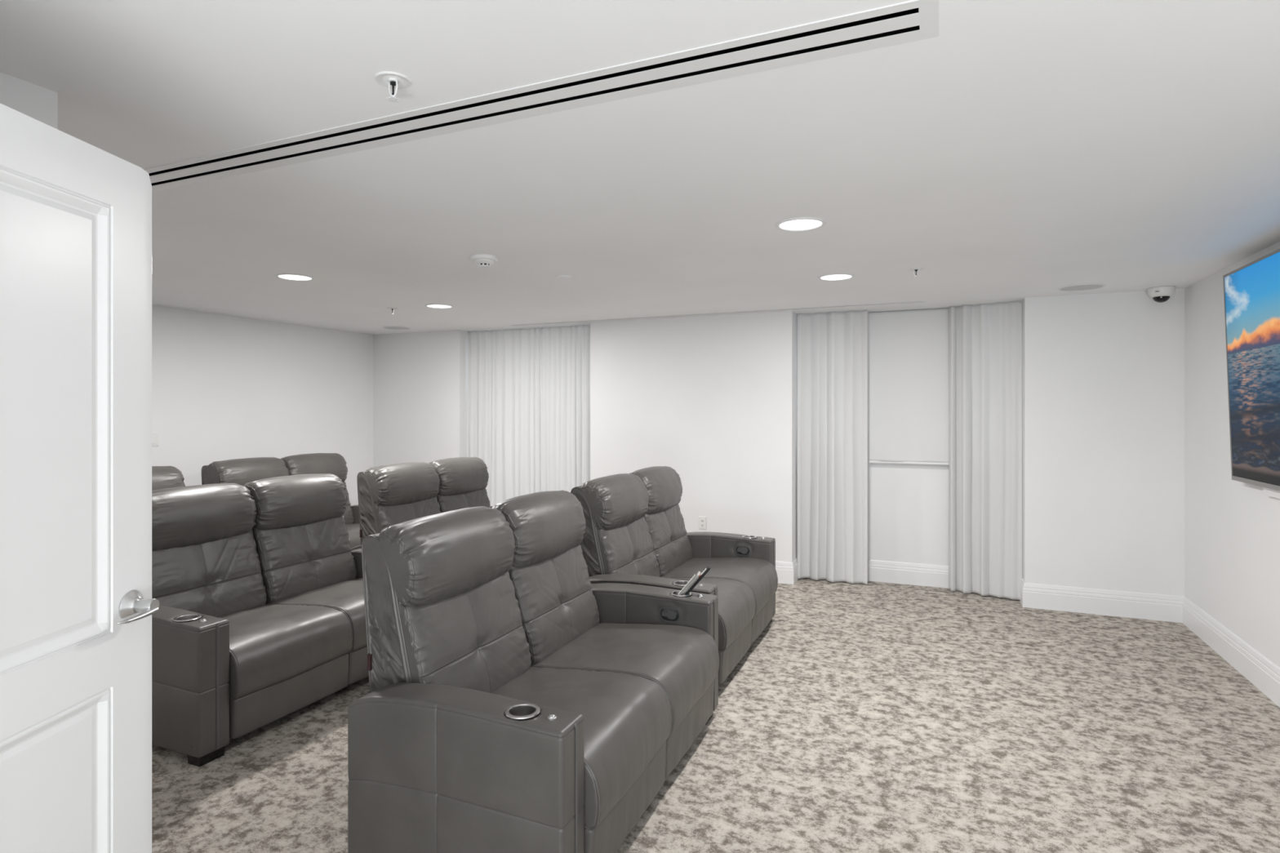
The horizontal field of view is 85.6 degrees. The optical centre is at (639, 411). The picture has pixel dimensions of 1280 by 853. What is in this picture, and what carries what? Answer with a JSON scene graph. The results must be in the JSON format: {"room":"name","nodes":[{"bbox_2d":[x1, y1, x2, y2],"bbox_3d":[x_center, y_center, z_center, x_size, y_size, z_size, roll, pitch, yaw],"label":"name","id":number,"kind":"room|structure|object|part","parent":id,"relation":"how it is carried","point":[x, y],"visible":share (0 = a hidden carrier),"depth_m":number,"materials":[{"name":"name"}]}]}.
{"room":"home theater room","nodes":[
{"label":"home theater room","id":0,"kind":"room"},
{"bbox_2d":[0,71,57,128],"bbox_3d":[-3.135,0.315,1.983,4.530,2.371,1.050,0,0,23],"label":"wall","id":1,"kind":"structure","parent":0,"point":[37,102],"depth_m":1.83,"materials":[{"name":"paint"}]},
{"bbox_2d":[0,102,159,852],"bbox_3d":[-1.140,0.467,1.150,0.101,2.042,0.900,0,0,3],"label":"door","id":2,"kind":"structure","parent":1,"relation":"in","point":[77,606],"depth_m":1.40,"materials":[{"name":"paint"}]},
{"bbox_3d":[-1.096,0.433,1.494,0.047,0.035,0.108,0,0,3],"label":"lever","id":3,"kind":"part","parent":2,"relation":"part of","materials":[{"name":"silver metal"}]},
{"bbox_2d":[151,305,373,506],"bbox_3d":[-4.006,0.315,5.825,0.120,2.371,5.550,0,0,23],"label":"wall","id":4,"kind":"structure","parent":0,"point":[224,387],"depth_m":6.51,"materials":[{"name":"paint"}]},
{"bbox_2d":[151,432,159,446],"bbox_3d":[-4.000,0.232,5.675,0.010,0.116,0.090,0,0,23],"label":"light switch","id":5,"kind":"object","parent":4,"relation":"attached to","point":[155,436],"visible":0.55,"depth_m":5.69,"materials":[{"name":"white plastic"}]},
{"bbox_2d":[0,0,1279,334],"bbox_3d":[-1.088,-0.951,2.269,9.000,0.160,10.500,0,0,23],"label":"ceiling","id":6,"kind":"structure","parent":0,"point":[1020,150],"depth_m":2.28,"materials":[{"name":"paint"}]},
{"bbox_2d":[275,273,314,280],"bbox_3d":[-2.235,-0.867,4.474,0.230,0.007,0.230,0,0,23],"label":"recessed light","id":7,"kind":"object","parent":6,"relation":"in","point":[294,277],"visible":1,"depth_m":4.47,"materials":[{"name":"white plastic"}]},
{"bbox_2d":[386,306,398,314],"bbox_3d":[-2.089,-0.846,5.830,0.092,0.057,0.092,0,0,23],"label":"sprinkler","id":8,"kind":"object","parent":6,"relation":"attached to","point":[392,308],"visible":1,"depth_m":5.83,"materials":[{"name":"white metal"}]},
{"bbox_2d":[374,71,411,102],"bbox_3d":[-0.649,-0.846,1.815,0.092,0.057,0.092,0,0,23],"label":"sprinkler","id":9,"kind":"object","parent":6,"relation":"attached to","point":[393,82],"visible":1,"depth_m":1.81,"materials":[{"name":"white metal"}]},
{"bbox_3d":[-0.649,-0.847,1.815,0.016,0.035,0.016,0,0,23],"label":"bulb","id":10,"kind":"part","parent":9,"relation":"part of","materials":[{"name":"black plastic"}]},
{"bbox_3d":[-0.649,-0.846,1.815,0.024,0.050,0.024,0,0,-22],"label":"frame","id":11,"kind":"part","parent":9,"relation":"part of","materials":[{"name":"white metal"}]},
{"bbox_2d":[382,325,411,329],"bbox_3d":[-2.537,-0.868,7.200,0.286,0.006,0.286,0,0,23],"label":"ceiling speaker","id":12,"kind":"object","parent":6,"relation":"attached to","point":[391,327],"visible":1,"depth_m":7.17,"materials":[{"name":"white plastic"}]},
{"bbox_2d":[424,303,453,308],"bbox_3d":[-1.658,-0.867,5.709,0.230,0.007,0.230,0,0,23],"label":"recessed light","id":13,"kind":"object","parent":6,"relation":"in","point":[429,305],"visible":1,"depth_m":5.70,"materials":[{"name":"white plastic"}]},
{"bbox_2d":[471,254,497,267],"bbox_3d":[-0.879,-0.844,3.905,0.152,0.053,0.152,0,0,23],"label":"smoke detector","id":14,"kind":"object","parent":6,"relation":"attached to","point":[482,260],"visible":1,"depth_m":3.86,"materials":[{"name":"white plastic"}]},
{"bbox_2d":[466,324,590,505],"bbox_3d":[-1.157,0.310,7.214,1.569,2.357,0.057,0,0,23],"label":"curtain","id":15,"kind":"object","parent":6,"relation":"hanging from","point":[528,389],"visible":0.56,"depth_m":7.20,"materials":[{"name":"white fabric"}]},
{"bbox_2d":[143,0,938,191],"bbox_3d":[-1.297,-0.917,2.367,4.260,0.098,0.170,0,0,23],"label":"ceiling vent","id":16,"kind":"object","parent":6,"relation":"in","point":[913,20],"visible":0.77,"depth_m":1.88,"materials":[{"name":"white metal"}]},
{"bbox_2d":[555,275,572,279],"bbox_3d":[-0.493,-0.867,4.468,0.105,0.008,0.105,0,0,23],"label":"cover plate","id":17,"kind":"object","parent":6,"relation":"attached to","point":[560,277],"visible":1,"depth_m":4.45,"materials":[{"name":"white plastic"}]},
{"bbox_2d":[510,300,924,325],"bbox_3d":[0.477,-0.901,6.228,3.870,0.069,0.044,0,0,23],"label":"ceiling vent","id":18,"kind":"object","parent":6,"relation":"in","point":[922,300],"visible":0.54,"depth_m":6.07,"materials":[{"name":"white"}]},
{"bbox_2d":[775,217,826,231],"bbox_3d":[0.747,-0.867,3.211,0.230,0.007,0.230,0,0,23],"label":"recessed light","id":19,"kind":"object","parent":6,"relation":"in","point":[798,224],"visible":1,"depth_m":3.20,"materials":[{"name":"white plastic"}]},
{"bbox_2d":[796,310,867,584],"bbox_3d":[1.681,0.310,6.052,0.600,2.357,0.086,0,0,23],"label":"curtain","id":20,"kind":"object","parent":6,"relation":"hanging from","point":[832,347],"visible":1,"depth_m":6.04,"materials":[{"name":"white fabric"}]},
{"bbox_2d":[817,273,854,280],"bbox_3d":[1.269,-0.867,4.468,0.230,0.007,0.230,0,0,23],"label":"recessed light","id":21,"kind":"object","parent":6,"relation":"in","point":[831,277],"visible":1,"depth_m":4.47,"materials":[{"name":"white plastic"}]},
{"bbox_2d":[867,308,949,464],"bbox_3d":[2.297,-0.207,5.950,1.010,1.315,0.036,0,0,23],"label":"roller shade","id":22,"kind":"object","parent":6,"relation":"hanging from","point":[908,408],"visible":0.65,"depth_m":5.94,"materials":[{"name":"white fabric"}]},
{"bbox_2d":[908,266,924,277],"bbox_3d":[1.687,-0.846,4.219,0.092,0.057,0.092,0,0,23],"label":"sprinkler","id":23,"kind":"object","parent":6,"relation":"attached to","point":[916,268],"visible":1,"depth_m":4.21,"materials":[{"name":"white metal"}]},
{"bbox_2d":[948,300,1022,599],"bbox_3d":[2.785,0.310,5.587,0.547,2.357,0.073,0,0,37],"label":"curtain","id":24,"kind":"object","parent":6,"relation":"hanging from","point":[985,511],"visible":1,"depth_m":5.57,"materials":[{"name":"white fabric"}]},
{"bbox_2d":[1057,283,1106,291],"bbox_3d":[3.096,-0.868,4.846,0.286,0.006,0.286,0,0,23],"label":"ceiling speaker","id":25,"kind":"object","parent":6,"relation":"attached to","point":[1077,287],"visible":1,"depth_m":4.84,"materials":[{"name":"white plastic"}]},
{"bbox_2d":[1059,284,1102,290],"bbox_3d":[3.096,-0.868,4.846,0.258,0.006,0.258,0,0,23],"label":"grille","id":26,"kind":"object","parent":25,"relation":"attached to","point":[1072,287],"depth_m":4.84,"materials":[{"name":"grey metal"}]},
{"bbox_2d":[1147,285,1175,302],"bbox_3d":[3.677,-0.819,4.870,0.158,0.104,0.158,0,0,23],"label":"dome camera","id":27,"kind":"object","parent":6,"relation":"attached to","point":[1158,294],"visible":1,"depth_m":4.83,"materials":[{"name":"white plastic"}]},
{"bbox_2d":[151,577,1279,852],"bbox_3d":[-1.088,1.560,2.269,9.000,0.120,10.500,0,0,23],"label":"floor","id":28,"kind":"structure","parent":0,"point":[874,717],"depth_m":3.02,"materials":[{"name":"carpet"}]},
{"bbox_2d":[151,466,185,490],"bbox_3d":[-3.369,0.945,4.395,0.941,1.110,1.596,0,0,23],"label":"reclining loveseat","id":29,"kind":"object","parent":28,"relation":"on","point":[162,477],"visible":0.06,"depth_m":4.96,"materials":[{"name":"grey leather"}]},
{"bbox_2d":[151,473,368,767],"bbox_3d":[-1.915,0.945,3.777,0.941,1.110,1.596,0,0,23],"label":"reclining loveseat","id":30,"kind":"object","parent":28,"relation":"on","point":[257,585],"visible":0.8,"depth_m":3.47,"materials":[{"name":"grey leather"}]},
{"bbox_3d":[-2.181,1.175,3.104,0.800,0.560,0.147,0,0,23],"label":"armrest","id":31,"kind":"part","parent":30,"relation":"part of","materials":[{"name":"grey leather"}]},
{"bbox_3d":[-1.869,1.475,2.976,0.085,0.050,0.108,0,0,23],"label":"leg","id":32,"kind":"part","parent":30,"relation":"part of","materials":[{"name":"black plastic"}]},
{"bbox_2d":[151,530,266,617],"bbox_3d":[-2.279,0.877,3.578,0.222,0.508,0.630,0,0,23],"label":"cushion","id":33,"kind":"object","parent":30,"relation":"on","point":[212,573],"depth_m":3.57,"materials":[{"name":"grey leather"}]},
{"bbox_2d":[217,604,351,698],"bbox_3d":[-1.943,1.143,3.435,0.722,0.238,0.646,0,0,23],"label":"seat cushion","id":34,"kind":"object","parent":30,"relation":"on","point":[271,646],"depth_m":3.31,"materials":[{"name":"grey leather"}]},
{"bbox_2d":[252,515,355,604],"bbox_3d":[-2.024,0.877,4.176,0.222,0.508,0.630,0,0,23],"label":"cushion","id":35,"kind":"object","parent":30,"relation":"on","point":[298,555],"depth_m":4.08,"materials":[{"name":"grey leather"}]},
{"bbox_2d":[266,577,367,651],"bbox_3d":[-1.689,1.143,4.033,0.723,0.237,0.646,0,0,23],"label":"seat cushion","id":36,"kind":"object","parent":30,"relation":"on","point":[344,595],"depth_m":3.85,"materials":[{"name":"grey leather"}]},
{"bbox_3d":[-1.617,1.175,4.435,0.800,0.560,0.147,0,0,23],"label":"armrest","id":37,"kind":"part","parent":30,"relation":"part of","materials":[{"name":"grey leather"}]},
{"bbox_2d":[201,453,360,548],"bbox_3d":[-2.832,0.945,5.939,0.941,1.110,1.596,0,0,23],"label":"reclining loveseat","id":38,"kind":"object","parent":28,"relation":"on","point":[242,472],"visible":0.2,"depth_m":5.92,"materials":[{"name":"grey leather"}]},
{"bbox_2d":[342,481,353,524],"bbox_3d":[-2.938,0.877,6.338,0.222,0.508,0.630,0,0,23],"label":"cushion","id":39,"kind":"object","parent":38,"relation":"on","point":[348,513],"depth_m":6.55,"materials":[{"name":"grey leather"}]},
{"bbox_2d":[345,523,360,548],"bbox_3d":[-2.604,1.143,6.194,0.723,0.237,0.646,0,0,23],"label":"seat cushion","id":40,"kind":"object","parent":38,"relation":"on","point":[353,529],"depth_m":5.87,"materials":[{"name":"grey leather"}]},
{"bbox_3d":[-2.529,1.175,6.594,0.800,0.560,0.147,0,0,23],"label":"armrest","id":41,"kind":"part","parent":38,"relation":"part of","materials":[{"name":"grey leather"}]},
{"bbox_2d":[351,457,490,551],"bbox_3d":[-1.349,0.945,5.362,0.941,1.110,1.596,0,0,23],"label":"reclining loveseat","id":42,"kind":"object","parent":28,"relation":"on","point":[388,495],"visible":0.37,"depth_m":5.18,"materials":[{"name":"grey leather"}]},
{"bbox_3d":[-1.615,1.175,4.690,0.800,0.560,0.147,0,0,23],"label":"armrest","id":43,"kind":"part","parent":42,"relation":"part of","materials":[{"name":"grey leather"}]},
{"bbox_2d":[371,496,440,532],"bbox_3d":[-1.712,0.877,5.163,0.222,0.508,0.630,0,0,23],"label":"cushion","id":44,"kind":"object","parent":42,"relation":"on","point":[386,511],"depth_m":5.01,"materials":[{"name":"grey leather"}]},
{"bbox_2d":[436,488,490,512],"bbox_3d":[-1.458,0.877,5.761,0.222,0.508,0.630,0,0,23],"label":"cushion","id":45,"kind":"object","parent":42,"relation":"on","point":[448,499],"depth_m":5.67,"materials":[{"name":"grey leather"}]},
{"bbox_2d":[347,490,719,852],"bbox_3d":[-0.300,0.945,2.838,0.941,1.110,1.596,0,0,23],"label":"reclining loveseat","id":46,"kind":"object","parent":28,"relation":"on","point":[516,702],"visible":1,"depth_m":2.39,"materials":[{"name":"grey leather"}]},
{"bbox_2d":[391,571,531,693],"bbox_3d":[-0.662,0.877,2.636,0.222,0.508,0.630,0,0,23],"label":"cushion","id":47,"kind":"object","parent":46,"relation":"on","point":[467,631],"depth_m":2.52,"materials":[{"name":"grey leather"}]},
{"bbox_3d":[-0.560,1.175,2.164,0.800,0.560,0.147,0,0,23],"label":"armrest","id":48,"kind":"part","parent":46,"relation":"part of","materials":[{"name":"grey leather"}]},
{"bbox_2d":[508,544,599,665],"bbox_3d":[-0.413,0.877,3.236,0.222,0.508,0.630,0,0,23],"label":"cushion","id":49,"kind":"object","parent":46,"relation":"on","point":[558,605],"depth_m":3.12,"materials":[{"name":"grey leather"}]},
{"bbox_2d":[491,666,671,828],"bbox_3d":[-0.325,1.143,2.497,0.722,0.238,0.646,0,0,23],"label":"seat cushion","id":50,"kind":"object","parent":46,"relation":"on","point":[627,714],"depth_m":2.44,"materials":[{"name":"grey leather"}]},
{"bbox_2d":[530,623,719,734],"bbox_3d":[-0.076,1.143,3.097,0.723,0.237,0.646,0,0,23],"label":"seat cushion","id":51,"kind":"object","parent":46,"relation":"on","point":[682,660],"depth_m":2.98,"materials":[{"name":"grey leather"}]},
{"bbox_3d":[-0.007,1.175,3.499,0.800,0.560,0.147,0,0,23],"label":"armrest","id":52,"kind":"part","parent":46,"relation":"part of","materials":[{"name":"grey leather"}]},
{"bbox_3d":[0.147,0.988,3.363,0.104,0.066,0.012,0,0,23],"label":"recline handle","id":53,"kind":"part","parent":46,"relation":"part of","materials":[{"name":"black plastic"}]},
{"bbox_2d":[677,571,701,595],"bbox_3d":[0.238,0.861,3.405,0.126,0.146,0.040,0,0,19],"label":"remote control","id":54,"kind":"object","parent":46,"relation":"in","point":[697,575],"visible":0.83,"depth_m":3.39,"materials":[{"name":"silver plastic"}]},
{"bbox_2d":[683,565,711,595],"bbox_3d":[0.264,0.859,3.395,0.176,0.206,0.036,0,0,19],"label":"remote control","id":55,"kind":"object","parent":46,"relation":"in","point":[704,572],"visible":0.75,"depth_m":3.37,"materials":[{"name":"black plastic"}]},
{"bbox_2d":[570,466,777,684],"bbox_3d":[0.280,0.945,4.380,0.941,1.110,1.596,0,0,23],"label":"reclining loveseat","id":56,"kind":"object","parent":28,"relation":"on","point":[635,533],"visible":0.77,"depth_m":4.26,"materials":[{"name":"grey leather"}]},
{"bbox_2d":[590,515,660,577],"bbox_3d":[-0.083,0.877,4.180,0.222,0.508,0.630,0,0,23],"label":"cushion","id":57,"kind":"object","parent":56,"relation":"on","point":[620,544],"depth_m":4.02,"materials":[{"name":"grey leather"}]},
{"bbox_3d":[0.015,1.175,3.707,0.800,0.560,0.147,0,0,23],"label":"armrest","id":58,"kind":"part","parent":56,"relation":"part of","materials":[{"name":"grey leather"}]},
{"bbox_2d":[644,504,692,577],"bbox_3d":[0.170,0.877,4.778,0.222,0.508,0.630,0,0,23],"label":"cushion","id":59,"kind":"object","parent":56,"relation":"on","point":[673,548],"depth_m":4.67,"materials":[{"name":"grey leather"}]},
{"bbox_2d":[669,577,755,650],"bbox_3d":[0.252,1.143,4.038,0.722,0.238,0.646,0,0,23],"label":"seat cushion","id":60,"kind":"object","parent":56,"relation":"on","point":[736,597],"depth_m":3.89,"materials":[{"name":"grey leather"}]},
{"bbox_2d":[661,557,777,616],"bbox_3d":[0.505,1.143,4.637,0.723,0.237,0.646,0,0,23],"label":"seat cushion","id":61,"kind":"object","parent":56,"relation":"on","point":[759,574],"depth_m":4.53,"materials":[{"name":"grey leather"}]},
{"bbox_3d":[0.577,1.175,5.038,0.800,0.560,0.147,0,0,23],"label":"armrest","id":62,"kind":"part","parent":56,"relation":"part of","materials":[{"name":"grey leather"}]},
{"bbox_3d":[0.731,0.988,4.901,0.104,0.066,0.012,0,0,23],"label":"recline handle","id":63,"kind":"part","parent":56,"relation":"part of","materials":[{"name":"black plastic"}]},
{"bbox_2d":[373,288,1184,596],"bbox_3d":[0.509,0.315,6.628,7.530,2.371,0.510,0,0,23],"label":"wall","id":64,"kind":"structure","parent":0,"point":[711,400],"depth_m":6.02,"materials":[{"name":"paint"}]},
{"bbox_2d":[698,516,706,529],"bbox_3d":[0.571,1.022,6.318,0.072,0.116,0.009,0,0,23],"label":"wall outlet","id":65,"kind":"object","parent":64,"relation":"attached to","point":[702,520],"visible":1,"depth_m":6.31,"materials":[{"name":"white plastic"}]},
{"bbox_2d":[775,558,1183,622],"bbox_3d":[0.482,1.407,6.565,7.530,0.186,0.407,0,0,23],"label":"baseboard","id":66,"kind":"structure","parent":64,"relation":"attached to","point":[1162,607],"depth_m":5.19,"materials":[{"name":"paint"}]},
{"bbox_2d":[1184,240,1279,667],"bbox_3d":[2.105,0.315,0.685,0.120,2.371,10.130,0,0,23],"label":"wall","id":67,"kind":"structure","parent":0,"point":[1232,529],"depth_m":4.29,"materials":[{"name":"paint"}]},
{"bbox_2d":[1182,596,1279,707],"bbox_3d":[2.692,1.407,2.213,0.017,0.186,5.860,0,0,23],"label":"baseboard","id":68,"kind":"structure","parent":67,"relation":"attached to","point":[1264,674],"depth_m":4.01,"materials":[{"name":"paint"}]},
{"bbox_2d":[1222,248,1279,498],"bbox_3d":[2.989,-0.170,3.005,0.100,1.220,2.060,0,0,23],"label":"television","id":69,"kind":"object","parent":67,"relation":"attached to","point":[1251,291],"visible":1,"depth_m":3.62,"materials":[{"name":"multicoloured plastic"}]}
]}

